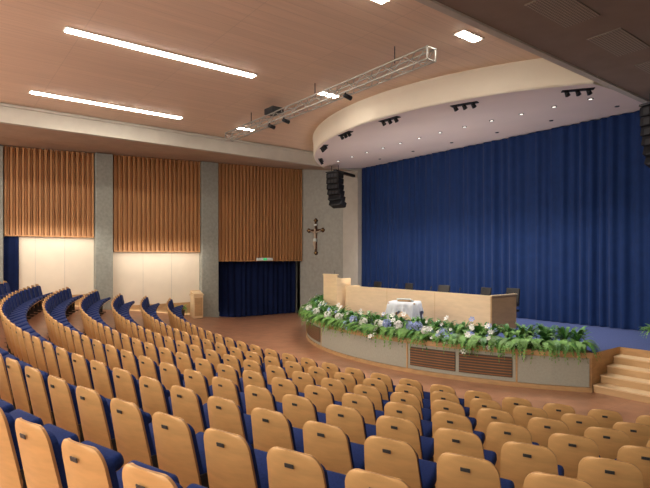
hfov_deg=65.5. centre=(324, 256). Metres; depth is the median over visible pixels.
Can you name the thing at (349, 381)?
seat
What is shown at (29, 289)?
seat
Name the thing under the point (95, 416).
seat
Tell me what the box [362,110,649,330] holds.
stage curtain
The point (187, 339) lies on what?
seat
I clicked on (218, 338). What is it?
seat
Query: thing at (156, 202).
wall panel
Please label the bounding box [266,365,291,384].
seat
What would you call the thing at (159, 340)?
seat
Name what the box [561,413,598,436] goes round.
seat
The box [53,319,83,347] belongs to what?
seat
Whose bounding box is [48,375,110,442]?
seat
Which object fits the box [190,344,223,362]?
seat
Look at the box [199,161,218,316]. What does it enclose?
pillar
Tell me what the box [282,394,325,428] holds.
seat
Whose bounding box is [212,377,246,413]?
seat
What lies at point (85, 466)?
seat
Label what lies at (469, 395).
seat
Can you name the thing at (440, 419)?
seat
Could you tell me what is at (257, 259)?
exit sign
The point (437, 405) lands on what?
seat
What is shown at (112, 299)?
seat
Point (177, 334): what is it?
seat
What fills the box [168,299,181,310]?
seat
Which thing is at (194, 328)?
seat
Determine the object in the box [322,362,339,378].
seat
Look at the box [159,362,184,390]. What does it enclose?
seat
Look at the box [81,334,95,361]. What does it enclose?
seat
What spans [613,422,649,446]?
seat
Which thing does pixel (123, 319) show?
seat
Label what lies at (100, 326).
seat
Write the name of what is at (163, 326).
seat
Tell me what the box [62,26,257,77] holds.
lamp
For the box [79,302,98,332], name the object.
seat
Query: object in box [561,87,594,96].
cluster
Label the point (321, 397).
seat
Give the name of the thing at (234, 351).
seat
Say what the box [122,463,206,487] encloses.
seat
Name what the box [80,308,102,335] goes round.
seat
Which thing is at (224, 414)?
seat
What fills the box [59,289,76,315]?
seat
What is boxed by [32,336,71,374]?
seat
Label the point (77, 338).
seat
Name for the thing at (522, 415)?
seat
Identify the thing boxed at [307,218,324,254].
crucifix
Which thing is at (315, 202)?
wall
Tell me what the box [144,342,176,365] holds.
seat
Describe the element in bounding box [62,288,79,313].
seat
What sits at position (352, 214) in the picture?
pier
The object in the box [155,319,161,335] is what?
seat
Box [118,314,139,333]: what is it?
seat
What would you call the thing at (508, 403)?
seat
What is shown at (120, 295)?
seat
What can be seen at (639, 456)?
seat
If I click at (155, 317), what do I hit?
seat
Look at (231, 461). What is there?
seat
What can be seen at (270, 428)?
seat
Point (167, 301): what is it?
seat
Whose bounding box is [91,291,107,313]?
seat
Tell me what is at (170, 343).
seat
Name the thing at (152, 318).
seat
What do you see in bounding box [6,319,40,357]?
seat
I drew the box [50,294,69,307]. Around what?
seat
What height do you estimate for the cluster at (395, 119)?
0.162 m
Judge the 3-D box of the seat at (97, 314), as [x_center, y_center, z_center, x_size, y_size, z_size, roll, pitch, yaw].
[-6.889,1.821,14.765,0.562,0.916,0.510,0,0,-26]
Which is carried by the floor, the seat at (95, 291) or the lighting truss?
the seat at (95, 291)
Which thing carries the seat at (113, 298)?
on the floor
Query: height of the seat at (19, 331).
0.916 m
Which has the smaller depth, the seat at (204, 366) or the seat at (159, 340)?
the seat at (204, 366)
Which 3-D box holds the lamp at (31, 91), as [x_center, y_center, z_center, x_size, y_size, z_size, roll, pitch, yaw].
[-6.603,-4.681,15.668,4.480,0.033,0.300,0,0,-37]
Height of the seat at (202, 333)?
0.916 m
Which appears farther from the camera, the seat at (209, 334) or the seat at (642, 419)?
the seat at (209, 334)
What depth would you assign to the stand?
22.32 m
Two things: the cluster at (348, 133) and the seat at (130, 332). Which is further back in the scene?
the cluster at (348, 133)
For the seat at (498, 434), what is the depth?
5.06 m
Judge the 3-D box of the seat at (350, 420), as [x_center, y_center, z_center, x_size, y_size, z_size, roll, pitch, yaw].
[0.310,1.929,5.219,0.510,0.916,0.562,0,0,34]
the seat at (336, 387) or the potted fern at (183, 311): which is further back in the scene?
the potted fern at (183, 311)
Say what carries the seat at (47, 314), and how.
on the floor
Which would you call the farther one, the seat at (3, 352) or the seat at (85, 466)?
the seat at (3, 352)
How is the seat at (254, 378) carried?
on the floor
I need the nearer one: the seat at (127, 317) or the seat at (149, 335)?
the seat at (149, 335)
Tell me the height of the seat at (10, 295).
0.916 m
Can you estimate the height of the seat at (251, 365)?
0.916 m
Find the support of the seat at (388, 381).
on the floor
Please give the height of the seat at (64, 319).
0.916 m
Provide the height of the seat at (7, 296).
0.916 m
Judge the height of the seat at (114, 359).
0.916 m
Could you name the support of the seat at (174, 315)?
on the floor
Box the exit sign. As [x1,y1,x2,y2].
[256,258,272,260]
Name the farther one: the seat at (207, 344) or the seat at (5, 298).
the seat at (5, 298)
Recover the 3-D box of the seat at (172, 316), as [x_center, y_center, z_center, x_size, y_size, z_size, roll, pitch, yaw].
[-4.807,2.257,16.677,0.562,0.916,0.510,0,0,-24]
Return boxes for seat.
[0,282,14,294]
[0,302,26,319]
[0,304,26,342]
[0,307,27,324]
[0,309,29,351]
[0,312,31,353]
[0,348,8,355]
[0,353,48,408]
[0,361,32,398]
[0,399,14,412]
[0,408,79,487]
[1,299,26,316]
[2,315,35,355]
[3,281,22,292]
[3,297,27,314]
[5,354,19,360]
[6,295,29,311]
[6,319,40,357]
[6,357,47,414]
[9,294,31,309]
[9,409,43,425]
[10,322,46,360]
[12,292,33,320]
[15,290,36,318]
[15,417,123,487]
[16,326,54,363]
[19,289,39,317]
[23,288,42,315]
[23,331,57,368]
[25,366,76,425]
[27,286,46,313]
[31,285,49,311]
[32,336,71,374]
[35,284,52,308]
[42,303,65,318]
[42,305,66,340]
[43,301,65,333]
[43,308,67,341]
[43,341,60,377]
[44,299,65,330]
[44,310,69,342]
[45,297,66,311]
[46,313,73,343]
[47,295,67,309]
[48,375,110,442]
[49,316,77,346]
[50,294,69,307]
[52,292,71,305]
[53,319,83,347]
[55,291,74,317]
[56,347,76,385]
[58,322,89,351]
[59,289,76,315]
[61,438,179,487]
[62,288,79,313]
[64,326,92,352]
[66,287,82,311]
[72,330,85,358]
[72,353,113,389]
[76,386,151,451]
[79,300,98,329]
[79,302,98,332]
[79,304,99,332]
[79,306,100,334]
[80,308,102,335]
[81,298,99,312]
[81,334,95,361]
[82,297,100,309]
[82,311,105,336]
[84,295,101,307]
[85,313,109,338]
[86,294,103,306]
[88,316,112,338]
[89,292,105,315]
[90,360,139,398]
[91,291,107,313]
[92,319,118,340]
[92,339,108,366]
[94,290,110,313]
[98,322,106,344]
[104,326,114,345]
[105,344,138,370]
[110,398,158,468]
[111,301,128,328]
[111,305,129,329]
[112,299,129,311]
[112,307,131,330]
[112,329,122,352]
[113,298,129,310]
[113,309,133,332]
[113,367,170,409]
[115,296,130,308]
[115,311,135,333]
[117,295,132,306]
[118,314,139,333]
[119,293,134,304]
[121,316,144,335]
[121,333,133,354]
[121,349,159,379]
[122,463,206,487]
[126,319,133,338]
[131,322,139,338]
[132,337,159,358]
[138,325,146,342]
[138,355,183,383]
[139,376,172,416]
[141,300,156,311]
[141,307,158,328]
[142,299,156,310]
[142,309,160,328]
[143,297,157,308]
[144,312,163,329]
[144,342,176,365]
[145,296,159,306]
[145,329,155,345]
[147,314,166,332]
[151,316,171,331]
[152,412,208,487]
[154,332,165,349]
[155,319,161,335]
[159,347,195,367]
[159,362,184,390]
[160,322,167,336]
[164,336,190,355]
[166,325,174,340]
[167,301,181,311]
[167,308,183,326]
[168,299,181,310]
[169,298,183,308]
[169,310,185,328]
[170,385,209,433]
[171,312,187,327]
[173,314,190,328]
[173,328,182,341]
[176,316,182,331]
[176,340,205,358]
[176,352,215,373]
[181,319,186,331]
[182,331,202,347]
[184,369,212,404]
[186,322,192,335]
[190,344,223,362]
[191,324,198,336]
[191,335,215,350]
[195,358,217,385]
[198,327,206,341]
[203,338,229,354]
[204,428,268,487]
[205,349,223,372]
[206,330,215,345]
[207,396,253,447]
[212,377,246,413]
[215,333,236,345]
[215,342,245,358]
[217,364,243,392]
[223,354,243,377]
[225,337,249,350]
[230,347,244,367]
[237,341,264,356]
[242,370,271,392]
[243,359,267,383]
[244,385,282,414]
[246,351,265,371]
[250,344,264,362]
[251,407,303,452]
[264,356,285,370]
[265,349,282,366]
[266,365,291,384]
[267,446,345,487]
[271,377,304,402]
[282,353,300,366]
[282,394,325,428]
[285,361,303,378]
[292,371,320,392]
[301,357,317,372]
[303,421,364,474]
[304,385,341,412]
[308,366,328,384]
[321,378,353,401]
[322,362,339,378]
[326,404,375,444]
[334,372,356,392]
[342,393,383,424]
[345,367,364,384]
[345,468,410,487]
[354,384,389,410]
[363,378,392,400]
[364,435,436,487]
[370,373,395,391]
[376,415,433,461]
[384,402,431,437]
[390,392,430,420]
[395,384,430,408]
[399,378,429,399]
[430,384,463,405]
[430,391,469,416]
[431,400,476,429]
[432,411,484,456]
[434,428,496,487]
[437,452,514,487]
[464,390,491,416]
[470,398,501,430]
[477,408,513,449]
[486,422,538,474]
[500,441,563,487]
[502,397,531,416]
[513,406,547,427]
[523,472,592,487]
[527,417,568,447]
[543,403,575,420]
[548,433,599,478]
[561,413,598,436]
[577,456,642,487]
[584,427,629,458]
[588,409,622,428]
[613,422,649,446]
[614,445,649,487]
[636,415,649,426]
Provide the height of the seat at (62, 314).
0.916 m
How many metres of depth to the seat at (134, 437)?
4.06 m
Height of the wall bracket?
0.120 m
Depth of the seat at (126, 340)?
9.75 m
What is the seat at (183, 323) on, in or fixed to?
on the floor
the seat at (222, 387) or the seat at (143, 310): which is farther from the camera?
the seat at (143, 310)
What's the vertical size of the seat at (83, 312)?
0.916 m
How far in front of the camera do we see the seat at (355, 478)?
2.80 m
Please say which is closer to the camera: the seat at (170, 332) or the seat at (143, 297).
the seat at (170, 332)
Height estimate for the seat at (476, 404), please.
0.916 m
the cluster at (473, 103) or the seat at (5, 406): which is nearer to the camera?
the seat at (5, 406)
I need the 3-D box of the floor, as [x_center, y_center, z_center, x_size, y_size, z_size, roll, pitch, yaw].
[-3.211,1.589,10.960,24.250,3.021,25.300,0,0,-37]
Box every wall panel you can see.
[4,146,93,237]
[113,155,199,251]
[218,163,301,260]
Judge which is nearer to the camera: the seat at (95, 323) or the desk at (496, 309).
the seat at (95, 323)
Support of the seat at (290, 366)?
on the floor
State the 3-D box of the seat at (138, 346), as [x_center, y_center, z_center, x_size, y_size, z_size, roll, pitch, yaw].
[-3.352,1.958,9.576,0.562,0.916,0.510,0,0,-42]
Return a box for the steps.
[593,354,649,403]
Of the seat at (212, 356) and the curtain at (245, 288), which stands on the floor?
the seat at (212, 356)
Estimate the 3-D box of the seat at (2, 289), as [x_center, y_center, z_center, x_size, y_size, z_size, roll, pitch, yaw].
[-10.737,1.295,17.075,0.562,0.916,0.510,0,0,-18]
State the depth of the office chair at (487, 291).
16.03 m
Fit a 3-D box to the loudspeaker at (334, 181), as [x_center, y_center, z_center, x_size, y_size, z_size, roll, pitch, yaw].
[0.486,-3.105,22.326,0.700,1.850,0.656,0,0,41]
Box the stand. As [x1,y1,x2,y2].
[189,290,203,317]
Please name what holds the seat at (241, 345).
on the floor
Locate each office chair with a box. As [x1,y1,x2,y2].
[374,281,381,287]
[405,283,412,289]
[438,285,449,292]
[480,287,491,295]
[506,288,519,326]
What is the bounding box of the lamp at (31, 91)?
[28,90,182,118]
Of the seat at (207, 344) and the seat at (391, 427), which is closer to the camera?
the seat at (391, 427)
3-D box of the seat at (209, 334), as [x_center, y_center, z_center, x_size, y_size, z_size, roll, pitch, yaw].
[-2.816,2.354,13.209,0.562,0.916,0.510,0,0,-36]
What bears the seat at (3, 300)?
on the floor
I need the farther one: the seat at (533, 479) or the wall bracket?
the wall bracket
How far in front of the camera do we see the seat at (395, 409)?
5.63 m
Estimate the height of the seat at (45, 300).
0.916 m
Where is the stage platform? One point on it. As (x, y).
(542, 373)
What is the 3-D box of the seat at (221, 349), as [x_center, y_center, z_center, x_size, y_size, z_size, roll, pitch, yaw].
[-2.039,2.261,10.809,0.562,0.916,0.510,0,0,-42]
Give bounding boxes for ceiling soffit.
[0,103,361,171]
[313,58,642,168]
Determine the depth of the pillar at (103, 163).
20.51 m
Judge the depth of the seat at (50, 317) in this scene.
10.98 m
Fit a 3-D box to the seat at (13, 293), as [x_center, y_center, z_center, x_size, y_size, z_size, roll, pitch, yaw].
[-9.006,1.494,15.045,0.562,0.916,0.510,0,0,-24]
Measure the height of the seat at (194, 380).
0.916 m
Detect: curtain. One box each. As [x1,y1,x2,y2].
[218,261,295,316]
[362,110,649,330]
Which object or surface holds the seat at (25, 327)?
on the floor
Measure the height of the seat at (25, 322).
0.916 m
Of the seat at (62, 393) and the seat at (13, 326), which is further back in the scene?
the seat at (13, 326)
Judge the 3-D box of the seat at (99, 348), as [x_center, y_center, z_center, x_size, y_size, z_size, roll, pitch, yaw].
[-3.618,1.819,8.541,0.562,0.916,0.510,0,0,-44]
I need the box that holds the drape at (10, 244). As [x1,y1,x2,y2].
[3,236,18,291]
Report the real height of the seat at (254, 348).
0.916 m
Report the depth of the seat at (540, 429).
5.70 m
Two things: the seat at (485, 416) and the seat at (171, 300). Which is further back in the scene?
the seat at (171, 300)
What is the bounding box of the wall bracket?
[333,169,354,176]
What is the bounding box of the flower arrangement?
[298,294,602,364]
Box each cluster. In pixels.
[338,131,352,139]
[378,116,400,125]
[450,101,478,111]
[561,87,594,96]
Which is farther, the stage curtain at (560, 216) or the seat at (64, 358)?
the stage curtain at (560, 216)
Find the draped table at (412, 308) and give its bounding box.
[385,298,423,320]
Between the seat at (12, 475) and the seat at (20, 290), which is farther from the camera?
the seat at (20, 290)
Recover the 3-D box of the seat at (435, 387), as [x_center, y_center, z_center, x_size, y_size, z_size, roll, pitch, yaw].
[2.040,2.527,8.399,0.510,0.916,0.562,0,0,35]
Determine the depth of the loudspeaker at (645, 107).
12.42 m
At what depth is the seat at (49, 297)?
15.66 m
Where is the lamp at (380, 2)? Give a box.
[371,0,388,4]
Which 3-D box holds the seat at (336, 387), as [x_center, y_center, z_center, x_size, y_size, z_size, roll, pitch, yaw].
[0.247,2.202,7.480,0.510,0.916,0.562,0,0,37]
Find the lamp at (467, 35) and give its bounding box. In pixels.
[453,29,483,42]
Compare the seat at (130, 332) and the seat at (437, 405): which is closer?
the seat at (437, 405)
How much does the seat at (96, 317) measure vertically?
0.916 m
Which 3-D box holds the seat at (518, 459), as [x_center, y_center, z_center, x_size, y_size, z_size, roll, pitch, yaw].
[1.768,1.965,4.310,0.510,0.916,0.562,0,0,30]
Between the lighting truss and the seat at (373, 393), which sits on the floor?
the seat at (373, 393)
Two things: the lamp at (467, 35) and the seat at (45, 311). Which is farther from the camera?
the seat at (45, 311)
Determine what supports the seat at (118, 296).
on the floor
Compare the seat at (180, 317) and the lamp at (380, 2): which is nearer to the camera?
the lamp at (380, 2)
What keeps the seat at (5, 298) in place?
on the floor
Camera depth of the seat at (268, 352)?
10.78 m
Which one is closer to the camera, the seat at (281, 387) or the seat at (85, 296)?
the seat at (281, 387)
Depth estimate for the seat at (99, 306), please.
16.81 m
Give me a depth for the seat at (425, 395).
8.50 m
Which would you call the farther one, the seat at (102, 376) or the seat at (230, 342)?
the seat at (230, 342)
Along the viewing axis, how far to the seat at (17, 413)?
4.13 m
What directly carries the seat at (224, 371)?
on the floor
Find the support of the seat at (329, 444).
on the floor
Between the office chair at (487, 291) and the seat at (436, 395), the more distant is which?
the office chair at (487, 291)
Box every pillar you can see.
[0,146,2,283]
[94,153,112,309]
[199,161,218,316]
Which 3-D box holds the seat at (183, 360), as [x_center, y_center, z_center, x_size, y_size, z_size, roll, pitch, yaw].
[-2.152,1.996,8.348,0.510,0.916,0.562,0,0,44]
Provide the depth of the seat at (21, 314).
12.45 m
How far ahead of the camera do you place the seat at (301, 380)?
7.62 m
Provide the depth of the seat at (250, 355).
9.74 m
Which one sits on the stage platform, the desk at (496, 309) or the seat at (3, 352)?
the desk at (496, 309)
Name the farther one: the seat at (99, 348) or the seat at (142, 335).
the seat at (142, 335)
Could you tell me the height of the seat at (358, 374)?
0.916 m
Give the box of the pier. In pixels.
[343,171,361,286]
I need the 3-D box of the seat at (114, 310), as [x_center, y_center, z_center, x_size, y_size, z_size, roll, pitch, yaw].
[-5.943,1.979,14.888,0.562,0.916,0.510,0,0,-27]
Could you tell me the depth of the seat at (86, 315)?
12.56 m
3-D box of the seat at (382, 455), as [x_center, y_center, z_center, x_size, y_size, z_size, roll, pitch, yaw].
[0.600,1.796,3.959,0.510,0.916,0.562,0,0,32]
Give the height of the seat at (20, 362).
0.916 m
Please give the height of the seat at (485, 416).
0.916 m
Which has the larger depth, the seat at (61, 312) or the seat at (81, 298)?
the seat at (81, 298)
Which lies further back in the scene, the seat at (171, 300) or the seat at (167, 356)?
the seat at (171, 300)
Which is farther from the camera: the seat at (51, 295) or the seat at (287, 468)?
the seat at (51, 295)
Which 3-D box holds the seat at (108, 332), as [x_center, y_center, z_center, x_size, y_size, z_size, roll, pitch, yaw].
[-4.456,1.920,10.892,0.562,0.916,0.510,0,0,-38]
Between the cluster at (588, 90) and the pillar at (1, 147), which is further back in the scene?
the pillar at (1, 147)
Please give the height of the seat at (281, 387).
0.916 m
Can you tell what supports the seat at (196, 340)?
on the floor
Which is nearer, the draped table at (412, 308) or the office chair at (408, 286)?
the draped table at (412, 308)
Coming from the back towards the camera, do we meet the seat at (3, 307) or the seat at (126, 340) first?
the seat at (3, 307)
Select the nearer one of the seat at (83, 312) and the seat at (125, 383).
the seat at (125, 383)
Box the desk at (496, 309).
[346,283,516,327]
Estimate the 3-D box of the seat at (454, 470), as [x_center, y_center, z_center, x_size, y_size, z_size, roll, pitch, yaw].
[1.090,1.807,3.663,0.510,0.916,0.562,0,0,30]
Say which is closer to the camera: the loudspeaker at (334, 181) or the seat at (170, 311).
the seat at (170, 311)
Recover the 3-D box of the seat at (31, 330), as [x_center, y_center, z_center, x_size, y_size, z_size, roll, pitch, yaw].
[-6.124,1.608,10.110,0.562,0.916,0.510,0,0,-37]
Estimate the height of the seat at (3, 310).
0.916 m
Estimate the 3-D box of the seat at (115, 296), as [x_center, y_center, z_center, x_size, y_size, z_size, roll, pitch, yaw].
[-7.442,1.894,18.599,0.562,0.916,0.510,0,0,-17]
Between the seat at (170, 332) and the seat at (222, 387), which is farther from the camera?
the seat at (170, 332)
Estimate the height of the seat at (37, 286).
0.916 m
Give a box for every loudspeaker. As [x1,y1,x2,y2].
[326,165,346,208]
[639,102,649,167]
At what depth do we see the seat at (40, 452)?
3.08 m
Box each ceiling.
[0,0,540,151]
[415,0,649,102]
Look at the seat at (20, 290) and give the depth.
16.11 m
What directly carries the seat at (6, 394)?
on the floor
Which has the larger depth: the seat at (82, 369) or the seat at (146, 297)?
the seat at (146, 297)
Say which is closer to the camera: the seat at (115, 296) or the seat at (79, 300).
the seat at (79, 300)
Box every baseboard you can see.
[72,294,85,306]
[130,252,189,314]
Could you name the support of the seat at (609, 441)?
on the floor
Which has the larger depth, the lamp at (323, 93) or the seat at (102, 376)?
the lamp at (323, 93)
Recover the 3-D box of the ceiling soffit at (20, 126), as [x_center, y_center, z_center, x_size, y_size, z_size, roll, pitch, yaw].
[-8.941,-4.213,18.469,24.300,1.014,3.950,0,0,-37]
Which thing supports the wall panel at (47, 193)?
attached to the wall at (52, 263)
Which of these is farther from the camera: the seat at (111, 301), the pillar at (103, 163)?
the pillar at (103, 163)
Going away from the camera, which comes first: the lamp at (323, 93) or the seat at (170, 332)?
the seat at (170, 332)
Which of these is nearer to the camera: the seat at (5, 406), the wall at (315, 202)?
the seat at (5, 406)
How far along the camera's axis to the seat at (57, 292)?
17.29 m
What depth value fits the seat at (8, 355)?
7.00 m
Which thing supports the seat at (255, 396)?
on the floor
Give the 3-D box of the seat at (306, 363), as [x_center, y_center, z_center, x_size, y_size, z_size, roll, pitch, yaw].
[-0.181,2.455,10.200,0.510,0.916,0.562,0,0,43]
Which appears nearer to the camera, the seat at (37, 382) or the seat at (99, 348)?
the seat at (37, 382)
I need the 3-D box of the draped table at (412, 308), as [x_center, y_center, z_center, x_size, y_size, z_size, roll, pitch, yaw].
[2.384,1.678,15.127,1.086,0.904,1.086,0,0,22]
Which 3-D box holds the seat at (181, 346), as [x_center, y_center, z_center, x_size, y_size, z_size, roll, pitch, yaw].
[-2.696,2.110,10.193,0.562,0.916,0.510,0,0,-42]
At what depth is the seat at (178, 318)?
15.42 m
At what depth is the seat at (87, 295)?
17.93 m
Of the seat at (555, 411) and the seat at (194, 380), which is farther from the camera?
the seat at (555, 411)
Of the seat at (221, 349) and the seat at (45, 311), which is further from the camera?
the seat at (45, 311)
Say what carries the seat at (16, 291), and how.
on the floor
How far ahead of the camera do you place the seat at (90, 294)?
18.50 m
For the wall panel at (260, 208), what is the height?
4.815 m
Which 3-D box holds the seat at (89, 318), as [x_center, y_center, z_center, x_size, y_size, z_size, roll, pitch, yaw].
[-5.459,1.882,12.286,0.562,0.916,0.510,0,0,-34]
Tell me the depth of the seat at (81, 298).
16.29 m
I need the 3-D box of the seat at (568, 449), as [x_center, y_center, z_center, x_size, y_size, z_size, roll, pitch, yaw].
[2.446,2.122,4.960,0.510,0.916,0.562,0,0,29]
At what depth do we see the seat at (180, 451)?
3.73 m
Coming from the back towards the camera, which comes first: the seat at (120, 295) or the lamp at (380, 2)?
the seat at (120, 295)
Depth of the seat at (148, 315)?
14.80 m
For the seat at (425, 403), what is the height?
0.916 m
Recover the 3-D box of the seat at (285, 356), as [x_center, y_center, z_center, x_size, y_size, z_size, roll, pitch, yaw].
[-0.593,2.440,10.597,0.510,0.916,0.562,0,0,45]
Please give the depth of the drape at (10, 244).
18.77 m
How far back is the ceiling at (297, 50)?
11.78 m
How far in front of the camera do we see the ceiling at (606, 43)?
9.05 m
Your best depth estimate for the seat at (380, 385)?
7.85 m
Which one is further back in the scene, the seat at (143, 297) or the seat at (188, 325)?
the seat at (143, 297)
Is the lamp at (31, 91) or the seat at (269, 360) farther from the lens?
the lamp at (31, 91)
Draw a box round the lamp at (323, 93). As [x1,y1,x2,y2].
[317,92,340,97]
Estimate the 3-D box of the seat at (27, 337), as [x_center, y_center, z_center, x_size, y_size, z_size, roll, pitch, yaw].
[-4.664,1.655,8.344,0.562,0.916,0.510,0,0,-42]
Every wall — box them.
[3,146,299,312]
[297,169,342,312]
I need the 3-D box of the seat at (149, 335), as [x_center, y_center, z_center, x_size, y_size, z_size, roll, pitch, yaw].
[-3.797,2.070,11.510,0.562,0.916,0.510,0,0,-38]
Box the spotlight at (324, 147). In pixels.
[320,145,327,152]
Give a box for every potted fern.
[176,304,187,315]
[640,323,649,337]
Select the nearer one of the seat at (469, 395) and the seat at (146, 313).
the seat at (469, 395)
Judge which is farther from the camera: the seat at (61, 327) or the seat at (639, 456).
the seat at (61, 327)
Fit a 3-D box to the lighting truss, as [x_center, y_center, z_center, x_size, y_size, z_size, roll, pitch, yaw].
[-0.590,-4.298,14.074,0.400,0.804,9.180,0,0,-37]
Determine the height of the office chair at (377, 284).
1.158 m
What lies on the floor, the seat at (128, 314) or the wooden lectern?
the seat at (128, 314)
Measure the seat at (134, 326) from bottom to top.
0.916 m
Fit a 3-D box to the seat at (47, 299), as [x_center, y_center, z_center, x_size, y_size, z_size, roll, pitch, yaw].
[-8.073,1.651,15.162,0.562,0.916,0.510,0,0,-24]
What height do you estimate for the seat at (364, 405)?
0.916 m
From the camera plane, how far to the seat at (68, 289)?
18.96 m
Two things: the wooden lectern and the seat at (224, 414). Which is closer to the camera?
the seat at (224, 414)
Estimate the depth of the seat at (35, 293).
17.77 m
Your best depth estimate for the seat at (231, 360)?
8.71 m
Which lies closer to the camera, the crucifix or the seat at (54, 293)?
the seat at (54, 293)
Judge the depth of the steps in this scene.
11.11 m
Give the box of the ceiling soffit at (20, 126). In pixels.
[0,103,361,171]
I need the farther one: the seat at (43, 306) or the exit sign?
the exit sign
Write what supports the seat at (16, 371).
on the floor
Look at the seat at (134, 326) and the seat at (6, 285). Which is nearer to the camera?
the seat at (134, 326)
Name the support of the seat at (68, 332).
on the floor
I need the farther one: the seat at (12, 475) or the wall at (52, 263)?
the wall at (52, 263)
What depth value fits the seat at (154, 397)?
5.37 m
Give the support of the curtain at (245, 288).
attached to the wall at (52, 263)
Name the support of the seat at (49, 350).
on the floor
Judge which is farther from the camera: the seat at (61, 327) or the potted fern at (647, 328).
the potted fern at (647, 328)
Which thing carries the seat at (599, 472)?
on the floor
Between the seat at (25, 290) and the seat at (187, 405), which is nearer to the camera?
the seat at (187, 405)
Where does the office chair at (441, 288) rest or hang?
on the stage platform
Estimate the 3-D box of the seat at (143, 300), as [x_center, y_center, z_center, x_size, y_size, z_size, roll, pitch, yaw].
[-6.696,2.037,19.256,0.562,0.916,0.510,0,0,-16]
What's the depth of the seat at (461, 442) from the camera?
4.39 m
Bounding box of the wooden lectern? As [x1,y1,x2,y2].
[323,271,350,309]
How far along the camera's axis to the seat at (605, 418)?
6.96 m
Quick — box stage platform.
[306,315,649,392]
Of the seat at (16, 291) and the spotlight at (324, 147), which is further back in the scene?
the spotlight at (324, 147)
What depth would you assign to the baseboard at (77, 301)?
20.19 m
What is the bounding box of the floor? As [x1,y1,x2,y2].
[0,306,649,422]
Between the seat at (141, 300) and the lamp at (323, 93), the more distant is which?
the seat at (141, 300)
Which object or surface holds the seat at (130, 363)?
on the floor
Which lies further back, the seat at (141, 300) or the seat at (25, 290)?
the seat at (141, 300)
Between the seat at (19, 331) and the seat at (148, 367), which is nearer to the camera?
the seat at (148, 367)
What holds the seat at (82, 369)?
on the floor
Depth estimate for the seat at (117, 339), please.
10.20 m
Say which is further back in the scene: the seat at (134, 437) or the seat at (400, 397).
the seat at (400, 397)
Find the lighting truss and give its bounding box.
[225,45,435,141]
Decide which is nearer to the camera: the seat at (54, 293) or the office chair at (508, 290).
the office chair at (508, 290)

